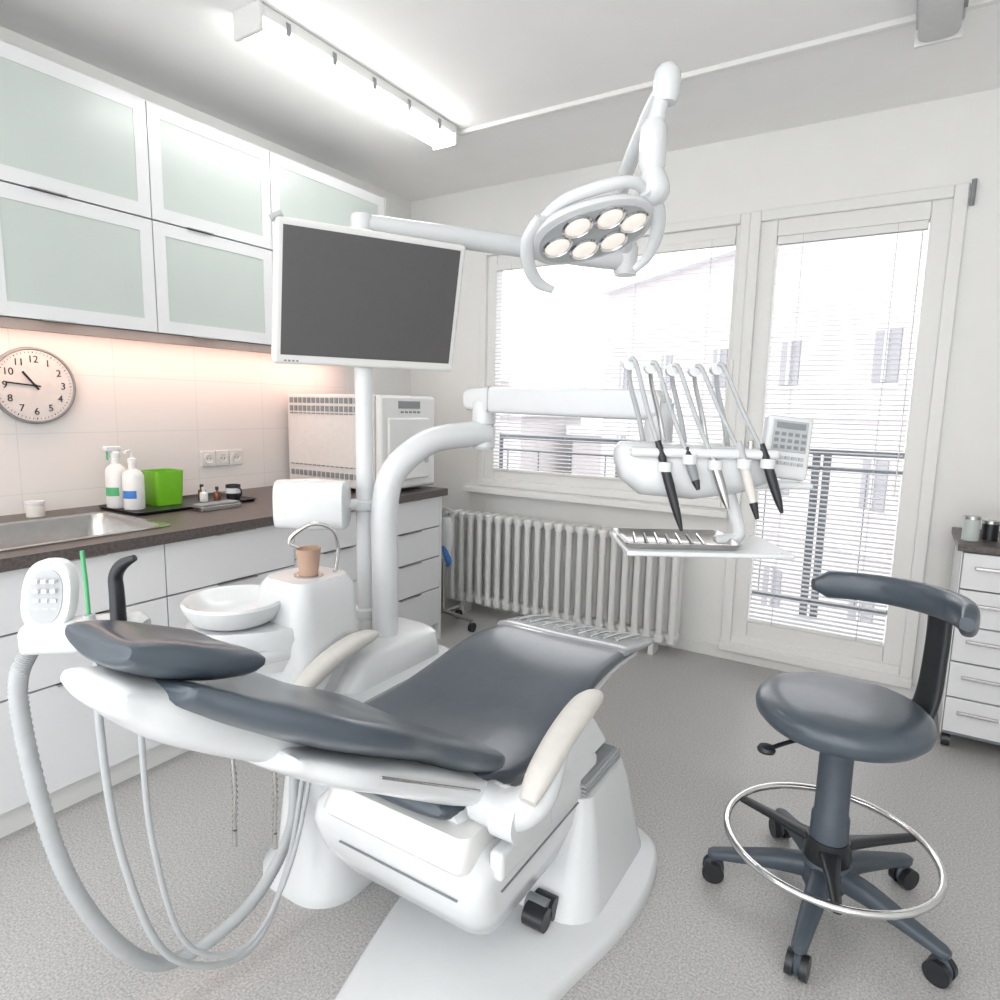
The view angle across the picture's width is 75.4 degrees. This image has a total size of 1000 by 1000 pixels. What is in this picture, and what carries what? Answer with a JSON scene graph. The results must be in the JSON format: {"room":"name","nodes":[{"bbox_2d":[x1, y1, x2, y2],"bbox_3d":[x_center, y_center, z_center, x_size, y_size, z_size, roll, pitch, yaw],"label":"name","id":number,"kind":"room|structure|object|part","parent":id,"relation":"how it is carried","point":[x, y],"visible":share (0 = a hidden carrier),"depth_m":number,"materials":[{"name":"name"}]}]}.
{"room":"dental clinic","nodes":[
{"label":"dental clinic","id":0,"kind":"room"},
{"bbox_2d":[0,26,410,395],"bbox_3d":[-2.049,-0.428,2.643,0.120,2.810,5.550,6,10,32],"label":"wall","id":1,"kind":"structure","parent":0,"point":[385,381],"depth_m":3.43,"materials":[{"name":"paint"}]},
{"bbox_2d":[0,347,75,423],"bbox_3d":[-1.922,-0.471,2.668,0.036,0.314,0.314,6,10,32],"label":"wall clock","id":2,"kind":"object","parent":1,"relation":"attached to","point":[37,386],"visible":1,"depth_m":2.66,"materials":[{"name":"grey plastic"}]},
{"bbox_2d":[0,328,346,515],"bbox_3d":[-1.809,-0.366,2.916,0.012,0.780,3.050,6,10,32],"label":"backsplash","id":3,"kind":"structure","parent":1,"relation":"attached to","point":[167,404],"depth_m":3.11,"materials":[{"name":"white tile"}]},
{"bbox_2d":[0,40,385,353],"bbox_3d":[-1.695,-1.148,2.625,0.363,0.965,3.255,6,10,32],"label":"upper cabinet","id":4,"kind":"object","parent":1,"relation":"attached to","point":[124,215],"visible":0.72,"depth_m":2.63,"materials":[{"name":"glass"}]},
{"bbox_3d":[-1.710,-0.687,2.686,0.320,0.035,3.240,6,10,32],"label":"light rail","id":5,"kind":"part","parent":4,"relation":"part of","materials":[{"name":"laminate"}]},
{"bbox_3d":[-0.836,-1.345,3.989,0.349,0.930,0.007,6,10,32],"label":"panel","id":6,"kind":"part","parent":4,"relation":"part of","materials":[{"name":"white paint"}]},
{"bbox_2d":[201,449,242,466],"bbox_3d":[-1.482,-0.224,3.443,0.014,0.080,0.245,6,10,32],"label":"wall socket","id":7,"kind":"object","parent":1,"relation":"attached to","point":[222,457],"visible":1,"depth_m":3.43,"materials":[{"name":"white plastic"}]},
{"bbox_3d":[-1.524,-0.215,3.380,0.010,0.080,0.079,6,10,32],"label":"plate","id":8,"kind":"part","parent":7,"relation":"part of","materials":[{"name":"plastic"}]},
{"bbox_3d":[-1.481,-0.224,3.449,0.010,0.080,0.079,6,10,32],"label":"plate","id":9,"kind":"part","parent":7,"relation":"part of","materials":[{"name":"plastic"}]},
{"bbox_3d":[-1.437,-0.233,3.518,0.010,0.080,0.079,6,10,32],"label":"plate","id":10,"kind":"part","parent":7,"relation":"part of","materials":[{"name":"plastic"}]},
{"bbox_2d":[0,598,999,999],"bbox_3d":[0.004,1.231,1.559,5.000,0.080,5.550,6,10,32],"label":"floor","id":11,"kind":"structure","parent":0,"point":[687,727],"depth_m":1.92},
{"bbox_2d":[0,486,447,837],"bbox_3d":[-1.611,0.542,2.600,0.843,0.920,3.530,6,10,32],"label":"base cabinet","id":12,"kind":"object","parent":11,"relation":"on","point":[199,551],"visible":0.41,"depth_m":2.38,"materials":[{"name":"laminate"}]},
{"bbox_2d":[0,486,447,572],"bbox_3d":[-1.598,0.107,2.534,0.833,0.040,3.530,6,10,32],"label":"countertop","id":13,"kind":"structure","parent":12,"relation":"on","point":[189,524],"depth_m":2.55,"materials":[{"name":"laminate"}]},
{"bbox_2d":[24,500,44,517],"bbox_3d":[-1.892,0.034,2.634,0.068,0.064,0.068,6,10,32],"label":"jar","id":14,"kind":"object","parent":13,"relation":"on","point":[33,508],"visible":1,"depth_m":2.61,"materials":[{"name":"white plastic"}]},
{"bbox_3d":[-1.892,0.010,2.631,0.068,0.014,0.068,6,10,32],"label":"jar lid","id":15,"kind":"part","parent":14,"relation":"part of","materials":[{"name":"white plastic"}]},
{"bbox_2d":[0,512,170,551],"bbox_3d":[-1.692,0.198,2.290,0.520,0.163,0.830,6,10,32],"label":"sink","id":16,"kind":"object","parent":13,"relation":"in","point":[17,535],"visible":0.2,"depth_m":2.57,"materials":[{"name":"metal"}]},
{"bbox_2d":[97,492,256,515],"bbox_3d":[-1.481,0.014,3.008,0.340,0.013,0.590,6,10,32],"label":"tray","id":17,"kind":"object","parent":13,"relation":"on","point":[188,501],"visible":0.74,"depth_m":2.91,"materials":[{"name":"black plastic"}]},
{"bbox_2d":[102,446,125,508],"bbox_3d":[-1.689,-0.102,2.843,0.084,0.270,0.087,6,10,32],"label":"spray bottle","id":18,"kind":"object","parent":17,"relation":"on","point":[113,472],"visible":0.97,"depth_m":2.82,"materials":[{"name":"white plastic"}]},
{"bbox_2d":[122,449,145,509],"bbox_3d":[-1.593,-0.090,2.809,0.084,0.261,0.086,6,10,32],"label":"pump bottle","id":19,"kind":"object","parent":17,"relation":"on","point":[133,486],"visible":1,"depth_m":2.79,"materials":[{"name":"white plastic"}]},
{"bbox_2d":[141,468,182,505],"bbox_3d":[-1.551,-0.060,2.977,0.132,0.155,0.140,6,10,32],"label":"box","id":20,"kind":"object","parent":17,"relation":"on","point":[163,487],"visible":0.94,"depth_m":2.93,"materials":[{"name":"plastic"}]},
{"bbox_2d":[198,484,205,499],"bbox_3d":[-1.439,-0.038,3.124,0.036,0.075,0.036,6,10,32],"label":"dropper bottle","id":21,"kind":"object","parent":17,"relation":"on","point":[201,485],"visible":0.47,"depth_m":3.11,"materials":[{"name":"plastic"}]},
{"bbox_2d":[200,487,207,501],"bbox_3d":[-1.405,-0.027,3.067,0.036,0.070,0.036,6,10,32],"label":"bottle","id":22,"kind":"object","parent":17,"relation":"on","point":[203,495],"visible":1,"depth_m":3.06,"materials":[{"name":"white plastic"}]},
{"bbox_2d":[213,486,220,499],"bbox_3d":[-1.367,-0.032,3.126,0.032,0.065,0.032,6,10,32],"label":"dropper bottle","id":23,"kind":"object","parent":17,"relation":"on","point":[217,494],"visible":1,"depth_m":3.12,"materials":[{"name":"brown glass"}]},
{"bbox_2d":[225,484,241,499],"bbox_3d":[-1.305,-0.040,3.169,0.072,0.070,0.095,-3,9,-28],"label":"jar","id":24,"kind":"object","parent":17,"relation":"on","point":[233,491],"visible":1,"depth_m":3.15,"materials":[{"name":"black plastic"}]},
{"bbox_2d":[191,499,240,511],"bbox_3d":[-1.273,0.025,2.907,0.080,0.030,0.200,6,10,32],"label":"instrument case","id":25,"kind":"object","parent":13,"relation":"on","point":[223,504],"visible":1,"depth_m":2.87,"materials":[{"name":"metal"}]},
{"bbox_3d":[-1.273,0.014,2.906,0.070,0.008,0.190,6,10,32],"label":"case lid","id":26,"kind":"part","parent":25,"relation":"part of","materials":[{"name":"grey plastic"}]},
{"bbox_2d":[288,394,433,488],"bbox_3d":[-0.791,-0.341,3.759,0.755,0.530,0.476,6,10,32],"label":"autoclave","id":27,"kind":"object","parent":13,"relation":"on","point":[321,427],"visible":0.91,"depth_m":3.58,"materials":[{"name":"white metal"}]},
{"bbox_3d":[-0.502,-0.282,3.570,0.023,0.340,0.340,6,10,32],"label":"chamber door","id":28,"kind":"part","parent":27,"relation":"part of","materials":[{"name":"metal"}]},
{"bbox_3d":[-0.698,0.368,4.076,0.808,0.880,0.018,6,10,32],"label":"panel","id":29,"kind":"part","parent":12,"relation":"part of","materials":[{"name":"white paint"}]},
{"bbox_2d":[180,367,494,908],"bbox_3d":[-0.597,0.139,1.947,0.587,1.945,1.431,6,10,32],"label":"dental spittoon unit","id":30,"kind":"object","parent":11,"relation":"on","point":[293,616],"visible":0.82,"depth_m":2.04,"materials":[{"name":"white plastic"}]},
{"bbox_2d":[7,550,310,971],"bbox_3d":[-0.663,0.580,1.483,0.256,1.048,0.690,6,10,32],"label":"holder","id":31,"kind":"object","parent":30,"relation":"attached to","point":[50,588],"visible":0.93,"depth_m":1.26,"materials":[{"name":"white plastic"}]},
{"bbox_3d":[-0.839,0.178,1.206,0.092,0.132,0.059,0,8,-5],"label":"keypad panel","id":32,"kind":"part","parent":31,"relation":"part of","materials":[{"name":"white plastic"}]},
{"bbox_2d":[180,585,280,631],"bbox_3d":[-0.795,0.329,1.941,0.294,0.074,0.294,6,10,32],"label":"bowl","id":33,"kind":"object","parent":30,"relation":"on","point":[234,608],"depth_m":1.91,"materials":[{"name":"ceramic"}]},
{"bbox_3d":[-0.761,0.353,1.616,0.129,0.328,0.690,4,9,17],"label":"assistant support arm","id":34,"kind":"part","parent":30,"relation":"part of","materials":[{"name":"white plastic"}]},
{"bbox_2d":[295,545,321,575],"bbox_3d":[-0.593,0.190,2.003,0.080,0.086,0.080,6,10,32],"label":"paper cup","id":35,"kind":"object","parent":30,"relation":"on","point":[308,556],"depth_m":1.98,"materials":[{"name":"paper"}]},
{"bbox_2d":[272,478,350,529],"bbox_3d":[-0.618,0.013,2.133,0.230,0.166,0.130,1,8,0],"label":"dispenser","id":36,"kind":"object","parent":30,"relation":"on","point":[311,503],"depth_m":2.07,"materials":[{"name":"white plastic"}]},
{"bbox_2d":[287,522,339,578],"bbox_3d":[-0.581,0.154,2.015,0.092,0.178,0.144,6,10,32],"label":"faucet","id":37,"kind":"object","parent":30,"relation":"on","point":[308,556],"depth_m":1.99,"materials":[{"name":"metal"}]},
{"bbox_2d":[269,210,464,371],"bbox_3d":[-0.416,-0.638,2.056,0.619,0.423,0.138,-4,9,-30],"label":"monitor","id":38,"kind":"object","parent":30,"relation":"attached to","point":[344,296],"visible":1,"depth_m":2.02,"materials":[{"name":"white plastic"}]},
{"bbox_3d":[-0.635,-0.807,1.837,0.040,0.034,0.020,-2,9,-22],"label":"handle","id":39,"kind":"part","parent":38,"relation":"part of","materials":[{"name":"white plastic"}]},
{"bbox_3d":[-0.243,0.101,2.287,0.447,0.757,0.091,-4,10,-32],"label":"column arm","id":40,"kind":"part","parent":30,"relation":"part of","materials":[{"name":"white plastic"}]},
{"bbox_2d":[350,61,681,292],"bbox_3d":[0.135,-0.908,1.977,1.077,0.567,0.736,-2,9,-21],"label":"light","id":41,"kind":"object","parent":30,"relation":"attached to","point":[601,232],"visible":0.98,"depth_m":1.78,"materials":[{"name":"white plastic"}]},
{"bbox_3d":[0.014,-0.900,2.285,0.997,0.088,0.082,-2,9,-21],"label":"horizontal arm","id":42,"kind":"part","parent":41,"relation":"part of","materials":[{"name":"white plastic"}]},
{"bbox_3d":[0.101,-0.689,1.827,0.083,0.174,0.208,3,8,14],"label":"handle","id":43,"kind":"part","parent":41,"relation":"part of","materials":[{"name":"white plastic"}]},
{"bbox_3d":[0.259,-0.739,1.803,0.302,0.123,0.191,1,8,-5],"label":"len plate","id":44,"kind":"part","parent":41,"relation":"part of","materials":[{"name":"grey rubber"}]},
{"bbox_3d":[0.428,-1.020,2.085,0.114,0.319,0.739,2,8,3],"label":"spring arm","id":45,"kind":"part","parent":41,"relation":"part of","materials":[{"name":"white plastic"}]},
{"bbox_3d":[0.424,-0.755,1.822,0.082,0.184,0.198,2,8,7],"label":"handle","id":46,"kind":"part","parent":41,"relation":"part of","materials":[{"name":"white plastic"}]},
{"bbox_3d":[0.426,-1.008,1.723,0.079,0.207,0.056,2,8,4],"label":"drop arm","id":47,"kind":"part","parent":41,"relation":"part of","materials":[{"name":"white plastic"}]},
{"bbox_2d":[463,357,812,558],"bbox_3d":[0.270,-0.153,1.929,1.190,0.508,0.445,7,10,34],"label":"system","id":48,"kind":"object","parent":30,"relation":"attached to","point":[655,465],"visible":1,"depth_m":1.70,"materials":[{"name":"white plastic"}]},
{"bbox_3d":[0.369,-0.221,1.741,0.104,0.285,0.024,-4,10,-33],"label":"whip arm","id":49,"kind":"part","parent":48,"relation":"part of","materials":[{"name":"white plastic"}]},
{"bbox_3d":[0.425,-0.216,1.741,0.104,0.278,0.024,-4,10,-33],"label":"whip arm","id":50,"kind":"part","parent":48,"relation":"part of","materials":[{"name":"silver metal"}]},
{"bbox_2d":[613,528,741,549],"bbox_3d":[0.478,0.107,1.778,0.305,0.015,0.220,1,8,0],"label":"steel tray","id":51,"kind":"object","parent":48,"relation":"on","point":[626,538],"depth_m":1.76,"materials":[{"name":"metal"}]},
{"bbox_3d":[0.482,-0.212,1.742,0.104,0.273,0.024,-4,10,-33],"label":"whip arm","id":52,"kind":"part","parent":48,"relation":"part of","materials":[{"name":"grey rubber"}]},
{"bbox_3d":[0.542,-0.211,1.741,0.104,0.273,0.024,-4,10,-33],"label":"whip arm","id":53,"kind":"part","parent":48,"relation":"part of","materials":[{"name":"silver metal"}]},
{"bbox_2d":[612,494,794,558],"bbox_3d":[0.542,0.043,1.763,0.493,0.178,0.434,6,10,32],"label":"tray","id":54,"kind":"object","parent":48,"relation":"on","point":[652,542],"depth_m":1.70,"materials":[{"name":"white plastic"}]},
{"bbox_3d":[0.525,-0.121,1.669,0.380,0.025,0.050,1,8,0],"label":"rest rail","id":55,"kind":"part","parent":48,"relation":"part of","materials":[{"name":"white plastic"}]},
{"bbox_3d":[0.598,-0.212,1.741,0.104,0.278,0.024,-4,10,-33],"label":"whip arm","id":56,"kind":"part","parent":48,"relation":"part of","materials":[{"name":"plastic"}]},
{"bbox_3d":[0.744,-0.043,1.739,0.160,0.018,0.090,1,8,0],"label":"panel","id":57,"kind":"part","parent":48,"relation":"part of","materials":[{"name":"white plastic"}]},
{"bbox_3d":[0.759,-0.139,1.720,0.116,0.175,0.109,6,10,32],"label":"control panel","id":58,"kind":"part","parent":48,"relation":"part of","materials":[{"name":"white plastic"}]},
{"bbox_3d":[0.763,-0.167,1.702,0.100,0.090,0.014,1,8,1],"label":"panel","id":59,"kind":"part","parent":48,"relation":"part of","materials":[{"name":"grey plastic"}]},
{"bbox_2d":[60,615,657,999],"bbox_3d":[-0.084,0.623,1.815,0.908,1.046,1.895,6,10,32],"label":"dental chair","id":60,"kind":"object","parent":11,"relation":"on","point":[484,790],"visible":1,"depth_m":1.53,"materials":[{"name":"plastic"}]},
{"bbox_3d":[-0.471,0.512,1.146,0.015,0.160,0.009,6,10,32],"label":"bib chain","id":61,"kind":"part","parent":60,"relation":"part of","materials":[{"name":"metal"}]},
{"bbox_3d":[-0.417,0.536,1.199,0.015,0.180,0.009,6,10,32],"label":"bib chain","id":62,"kind":"part","parent":60,"relation":"part of","materials":[{"name":"metal"}]},
{"bbox_3d":[-0.130,0.567,1.288,0.009,0.184,0.303,7,10,34],"label":"backrest trim","id":63,"kind":"part","parent":60,"relation":"part of","materials":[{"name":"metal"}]},
{"bbox_3d":[0.003,1.138,1.773,0.621,0.042,1.216,6,10,32],"label":"plate","id":64,"kind":"part","parent":60,"relation":"part of","materials":[{"name":"white plastic"}]},
{"bbox_2d":[441,507,475,631],"bbox_3d":[-0.327,0.422,4.152,0.421,0.768,0.286,3,8,13],"label":"trolley","id":65,"kind":"object","parent":11,"relation":"on","point":[447,537],"visible":0.81,"depth_m":4.08,"materials":[{"name":"metal"}]},
{"bbox_3d":[-0.364,0.399,4.155,0.024,0.670,0.024,6,10,32],"label":"post","id":66,"kind":"part","parent":65,"relation":"part of","materials":[{"name":"metal"}]},
{"bbox_3d":[-0.315,0.064,4.065,0.130,0.036,0.022,8,11,41],"label":"handle","id":67,"kind":"part","parent":65,"relation":"part of","materials":[{"name":"white plastic"}]},
{"bbox_2d":[442,509,683,654],"bbox_3d":[0.308,0.474,4.117,1.715,0.700,0.196,6,10,32],"label":"radiator","id":68,"kind":"object","parent":11,"relation":"on","point":[583,575],"visible":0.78,"depth_m":4.00,"materials":[{"name":"white metal"}]},
{"bbox_2d":[702,571,980,988],"bbox_3d":[0.922,0.699,1.786,0.643,0.944,0.629,6,10,32],"label":"stool","id":69,"kind":"object","parent":11,"relation":"on","point":[847,720],"visible":1,"depth_m":1.77,"materials":[{"name":"leather"}]},
{"bbox_2d":[704,857,722,866],"bbox_3d":[0.644,1.110,1.956,0.058,0.065,0.024,4,9,19],"label":"hood","id":70,"kind":"object","parent":69,"relation":"attached to","point":[708,861],"depth_m":1.94,"materials":[{"name":"plastic"}]},
{"bbox_3d":[0.755,1.048,1.908,0.268,0.077,0.064,4,9,19],"label":"leg","id":71,"kind":"part","parent":69,"relation":"part of","materials":[{"name":"plastic"}]},
{"bbox_3d":[0.719,0.671,1.747,0.048,0.018,0.048,6,10,32],"label":"lever knob","id":72,"kind":"part","parent":69,"relation":"part of","materials":[{"name":"black plastic"}]},
{"bbox_2d":[781,825,785,835],"bbox_3d":[0.934,1.087,2.156,0.024,0.065,0.058,1,8,1],"label":"hood","id":73,"kind":"object","parent":69,"relation":"attached to","point":[783,831],"depth_m":2.13,"materials":[{"name":"plastic"}]},
{"bbox_3d":[0.805,0.662,1.776,0.168,0.027,0.016,-2,9,-19],"label":"height lever","id":74,"kind":"part","parent":69,"relation":"part of","materials":[{"name":"black plastic"}]},
{"bbox_3d":[0.933,1.034,2.031,0.064,0.077,0.268,1,8,1],"label":"leg","id":75,"kind":"part","parent":69,"relation":"part of","materials":[{"name":"plastic"}]},
{"bbox_2d":[792,952,802,975],"bbox_3d":[0.747,1.160,1.622,0.024,0.065,0.058,7,10,37],"label":"hood","id":76,"kind":"object","parent":69,"relation":"attached to","point":[797,957],"depth_m":1.60,"materials":[{"name":"plastic"}]},
{"bbox_3d":[0.818,1.078,1.704,0.064,0.077,0.268,7,10,37],"label":"leg","id":77,"kind":"part","parent":69,"relation":"part of","materials":[{"name":"plastic"}]},
{"bbox_3d":[0.939,0.584,1.780,0.440,0.084,0.440,6,10,32],"label":"seat","id":78,"kind":"part","parent":69,"relation":"part of","materials":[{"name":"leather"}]},
{"bbox_3d":[1.105,1.056,1.902,0.268,0.077,0.064,-1,9,-17],"label":"leg","id":79,"kind":"part","parent":69,"relation":"part of","materials":[{"name":"plastic"}]},
{"bbox_3d":[1.034,1.083,1.700,0.064,0.077,0.268,-5,10,-35],"label":"leg","id":80,"kind":"part","parent":69,"relation":"part of","materials":[{"name":"plastic"}]},
{"bbox_2d":[895,866,910,880],"bbox_3d":[1.215,1.123,1.946,0.058,0.065,0.024,-1,9,-17],"label":"hood","id":81,"kind":"object","parent":69,"relation":"attached to","point":[903,873],"depth_m":1.93,"materials":[{"name":"plastic"}]},
{"bbox_2d":[929,954,952,977],"bbox_3d":[1.099,1.168,1.616,0.024,0.065,0.058,-5,10,-35],"label":"hood","id":82,"kind":"object","parent":69,"relation":"attached to","point":[940,966],"depth_m":1.60,"materials":[{"name":"plastic"}]},
{"bbox_2d":[938,527,999,745],"bbox_3d":[2.268,0.621,2.725,0.665,0.885,0.487,6,10,32],"label":"base cabinet","id":83,"kind":"object","parent":11,"relation":"on","point":[969,707],"visible":0.84,"depth_m":2.66,"materials":[{"name":"laminate"}]},
{"bbox_3d":[2.007,0.576,2.895,0.004,0.795,0.450,6,10,32],"label":"panel","id":84,"kind":"part","parent":83,"relation":"part of","materials":[{"name":"laminate"}]},
{"bbox_2d":[961,515,999,540],"bbox_3d":[2.032,0.119,2.671,0.154,0.115,0.170,0,8,-10],"label":"glass jars","id":85,"kind":"object","parent":83,"relation":"on","point":[970,528],"visible":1,"depth_m":2.70,"materials":[{"name":"glass"}]},
{"bbox_3d":[1.979,0.072,2.710,0.062,0.015,0.062,6,10,32],"label":"lid","id":86,"kind":"part","parent":85,"relation":"part of","materials":[{"name":"metal"}]},
{"bbox_3d":[2.070,0.091,2.726,0.062,0.015,0.062,6,10,32],"label":"lid","id":87,"kind":"part","parent":85,"relation":"part of","materials":[{"name":"metal"}]},
{"bbox_2d":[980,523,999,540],"bbox_3d":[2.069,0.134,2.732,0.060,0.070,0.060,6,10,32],"label":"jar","id":88,"kind":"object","parent":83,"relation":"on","point":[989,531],"depth_m":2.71,"materials":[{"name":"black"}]},
{"bbox_2d":[0,0,999,200],"bbox_3d":[0.062,-1.639,1.145,5.000,0.100,5.550,6,10,32],"label":"ceiling","id":89,"kind":"structure","parent":0,"point":[471,63],"depth_m":2.70,"materials":[{"name":"paint"}]},
{"bbox_2d":[233,0,457,150],"bbox_3d":[-0.597,-1.796,2.836,0.151,0.098,1.200,6,10,32],"label":"ceiling lamp","id":90,"kind":"object","parent":89,"relation":"attached to","point":[255,23],"visible":1,"depth_m":2.65,"materials":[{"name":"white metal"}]},
{"bbox_2d":[457,0,999,135],"bbox_3d":[1.402,-1.725,2.357,3.820,0.022,0.030,6,10,32],"label":"trim","id":91,"kind":"structure","parent":89,"relation":"attached to","point":[972,4],"depth_m":2.62,"materials":[{"name":"paint"}]},
{"bbox_2d":[913,0,968,48],"bbox_3d":[1.205,-1.601,1.736,0.151,0.098,1.350,6,10,32],"label":"ceiling lamp","id":92,"kind":"object","parent":89,"relation":"attached to","point":[937,21],"visible":0.96,"depth_m":2.19,"materials":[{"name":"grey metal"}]},
{"bbox_2d":[411,88,999,685],"bbox_3d":[1.444,-0.491,3.577,4.800,2.810,0.250,6,10,32],"label":"wall","id":93,"kind":"structure","parent":0,"point":[955,140],"depth_m":3.21,"materials":[{"name":"paint"}]},
{"bbox_2d":[462,484,727,518],"bbox_3d":[0.515,-0.005,4.033,1.760,0.040,0.120,6,10,32],"label":"windowsill","id":94,"kind":"structure","parent":93,"relation":"attached to","point":[572,498],"depth_m":3.93,"materials":[{"name":"paint"}]},
{"bbox_2d":[477,213,750,508],"bbox_3d":[0.599,-0.807,3.970,1.700,1.570,0.120,6,10,32],"label":"window","id":95,"kind":"structure","parent":93,"relation":"in","point":[743,219],"depth_m":4.01,"materials":[{"name":"paint"}]},
{"bbox_3d":[0.061,-0.861,4.265,0.003,1.350,0.002,6,10,32],"label":"blind cord","id":96,"kind":"part","parent":95,"relation":"part of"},
{"bbox_3d":[0.419,-0.822,4.043,0.003,1.350,0.002,6,10,32],"label":"blind cord","id":97,"kind":"part","parent":95,"relation":"part of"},
{"bbox_3d":[0.627,-0.808,3.976,1.650,1.490,0.080,6,10,32],"label":"sash","id":98,"kind":"part","parent":95,"relation":"part of","materials":[{"name":"plastic"}]},
{"bbox_2d":[493,246,733,475],"bbox_3d":[0.605,-0.795,3.944,1.510,1.280,0.021,6,10,32],"label":"blind slats","id":99,"kind":"object","parent":95,"relation":"attached to","point":[731,246],"visible":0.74,"depth_m":3.98,"materials":[{"name":"metal"}]},
{"bbox_2d":[492,468,621,480],"bbox_3d":[0.592,-0.143,4.038,1.510,0.016,0.024,6,10,32],"label":"rail","id":100,"kind":"object","parent":99,"relation":"attached to","point":[498,469],"depth_m":4.16,"materials":[{"name":"metal"}]},
{"bbox_2d":[496,237,735,270],"bbox_3d":[0.619,-1.452,3.849,1.510,0.040,0.028,6,10,32],"label":"blind headrail","id":101,"kind":"object","parent":95,"relation":"attached to","point":[731,241],"depth_m":3.60,"materials":[{"name":"metal"}]},
{"bbox_3d":[0.778,-0.782,3.821,0.003,1.350,0.002,6,10,32],"label":"blind cord","id":102,"kind":"part","parent":95,"relation":"part of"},
{"bbox_3d":[1.136,-0.743,3.599,0.003,1.350,0.002,6,10,32],"label":"blind cord","id":103,"kind":"part","parent":95,"relation":"part of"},
{"bbox_3d":[1.256,-0.698,3.514,0.020,0.130,0.030,6,10,32],"label":"handle","id":104,"kind":"part","parent":95,"relation":"part of","materials":[{"name":"paint"}]},
{"bbox_2d":[499,434,904,642],"bbox_3d":[1.904,0.338,4.079,5.406,1.285,0.900,6,10,32],"label":"balcony railing","id":105,"kind":"object","parent":93,"relation":"attached to","point":[501,435],"visible":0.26,"depth_m":4.32,"materials":[{"name":"metal"}]},
{"bbox_2d":[511,609,916,698],"bbox_3d":[1.726,0.921,3.425,3.900,0.070,0.015,6,10,32],"label":"baseboard","id":106,"kind":"structure","parent":93,"relation":"attached to","point":[695,646],"depth_m":3.64,"materials":[{"name":"paint"}]},
{"bbox_2d":[720,183,969,677],"bbox_3d":[1.690,-0.306,3.311,0.930,2.330,0.095,6,10,32],"label":"door","id":107,"kind":"structure","parent":93,"relation":"in","point":[959,192],"depth_m":3.15,"materials":[{"name":"paint"}]},
{"bbox_3d":[1.353,-0.259,3.495,0.025,0.130,0.035,6,10,32],"label":"handle","id":108,"kind":"part","parent":107,"relation":"part of","materials":[{"name":"metal"}]},
{"bbox_3d":[1.512,-0.327,3.412,0.003,2.055,0.002,6,10,32],"label":"blind cord","id":109,"kind":"part","parent":107,"relation":"part of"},
{"bbox_2d":[718,640,911,688],"bbox_3d":[1.646,0.866,3.448,0.930,0.050,0.050,6,10,32],"label":"threshold","id":110,"kind":"object","parent":107,"relation":"attached to","point":[821,665],"visible":1,"depth_m":3.40,"materials":[{"name":"paint"}]},
{"bbox_2d":[731,198,953,665],"bbox_3d":[1.704,-0.309,3.334,0.830,2.230,0.080,6,10,32],"label":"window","id":111,"kind":"structure","parent":107,"relation":"attached to","point":[938,213],"depth_m":3.22,"materials":[{"name":"paint"}]},
{"bbox_2d":[749,229,927,639],"bbox_3d":[1.693,-0.304,3.316,0.650,1.991,0.021,6,10,32],"label":"blind slats","id":112,"kind":"object","parent":111,"relation":"attached to","point":[880,567],"visible":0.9,"depth_m":3.32,"materials":[{"name":"plastic"}]},
{"bbox_2d":[749,618,882,644],"bbox_3d":[1.672,0.699,3.461,0.650,0.016,0.024,6,10,32],"label":"rail","id":113,"kind":"object","parent":112,"relation":"attached to","point":[855,638],"depth_m":3.44,"materials":[{"name":"metal"}]},
{"bbox_2d":[778,220,928,245],"bbox_3d":[1.713,-1.306,3.172,0.650,0.040,0.028,6,10,32],"label":"blind headrail","id":114,"kind":"object","parent":111,"relation":"attached to","point":[916,225],"depth_m":3.15,"materials":[{"name":"metal"}]},
{"bbox_2d":[893,230,923,496],"bbox_3d":[1.946,-0.632,3.085,0.006,1.250,0.006,6,10,32],"label":"blind wand","id":115,"kind":"object","parent":114,"relation":"hanging from","point":[922,230],"depth_m":3.08,"materials":[{"name":"plastic"}]},
{"bbox_3d":[1.859,-0.289,3.197,0.003,2.055,0.002,6,10,32],"label":"blind cord","id":116,"kind":"part","parent":107,"relation":"part of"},
{"bbox_2d":[969,178,977,205],"bbox_3d":[2.101,-1.367,2.872,0.020,0.110,0.019,6,10,32],"label":"bracket","id":117,"kind":"object","parent":93,"relation":"attached to","point":[974,181],"visible":1,"depth_m":2.87,"materials":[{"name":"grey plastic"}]},
{"label":"outside","id":118,"kind":"structure","parent":0,"visible":0},
{"bbox_3d":[8.718,3.843,33.814,100.000,0.100,54.800,6,10,32],"label":"snow","id":119,"kind":"object","parent":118,"visible":0},
{"bbox_2d":[500,373,601,475],"bbox_3d":[-1.229,-2.041,36.073,28.300,10.500,12.300,6,10,32],"label":"houses","id":120,"kind":"structure","parent":119,"relation":"on","point":[503,381],"depth_m":29.25,"materials":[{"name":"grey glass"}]},
{"bbox_2d":[600,223,929,625],"bbox_3d":[8.085,0.443,14.197,3.000,12.200,19.209,-2,9,-19],"label":"facade","id":121,"kind":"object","parent":119,"relation":"on","point":[830,247],"visible":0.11,"depth_m":13.51,"materials":[{"name":"white paint"}]},
{"bbox_2d":[600,246,735,294],"bbox_3d":[6.793,-5.650,12.821,0.600,0.200,19.209,-2,9,-19],"label":"crown molding","id":122,"kind":"structure","parent":121,"relation":"on","point":[607,290],"depth_m":17.89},
{"bbox_2d":[613,329,900,619],"bbox_3d":[6.663,0.975,13.639,0.080,8.650,17.470,-2,9,-19],"label":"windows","id":123,"kind":"structure","parent":121,"relation":"attached to","point":[886,336],"depth_m":12.63,"materials":[{"name":"white"}]},
{"bbox_2d":[616,328,903,621],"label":"windows","id":124,"kind":"structure","parent":121,"relation":"attached to","point":[879,341],"depth_m":12.49,"materials":[{"name":"glass"}]},
{"bbox_2d":[674,409,908,563],"bbox_3d":[6.688,-0.475,13.567,0.240,2.740,19.209,-2,9,-19],"label":"string course","id":125,"kind":"object","parent":121,"relation":"attached to","point":[705,410],"visible":0.17,"depth_m":13.05,"materials":[{"name":"white"}]}
]}

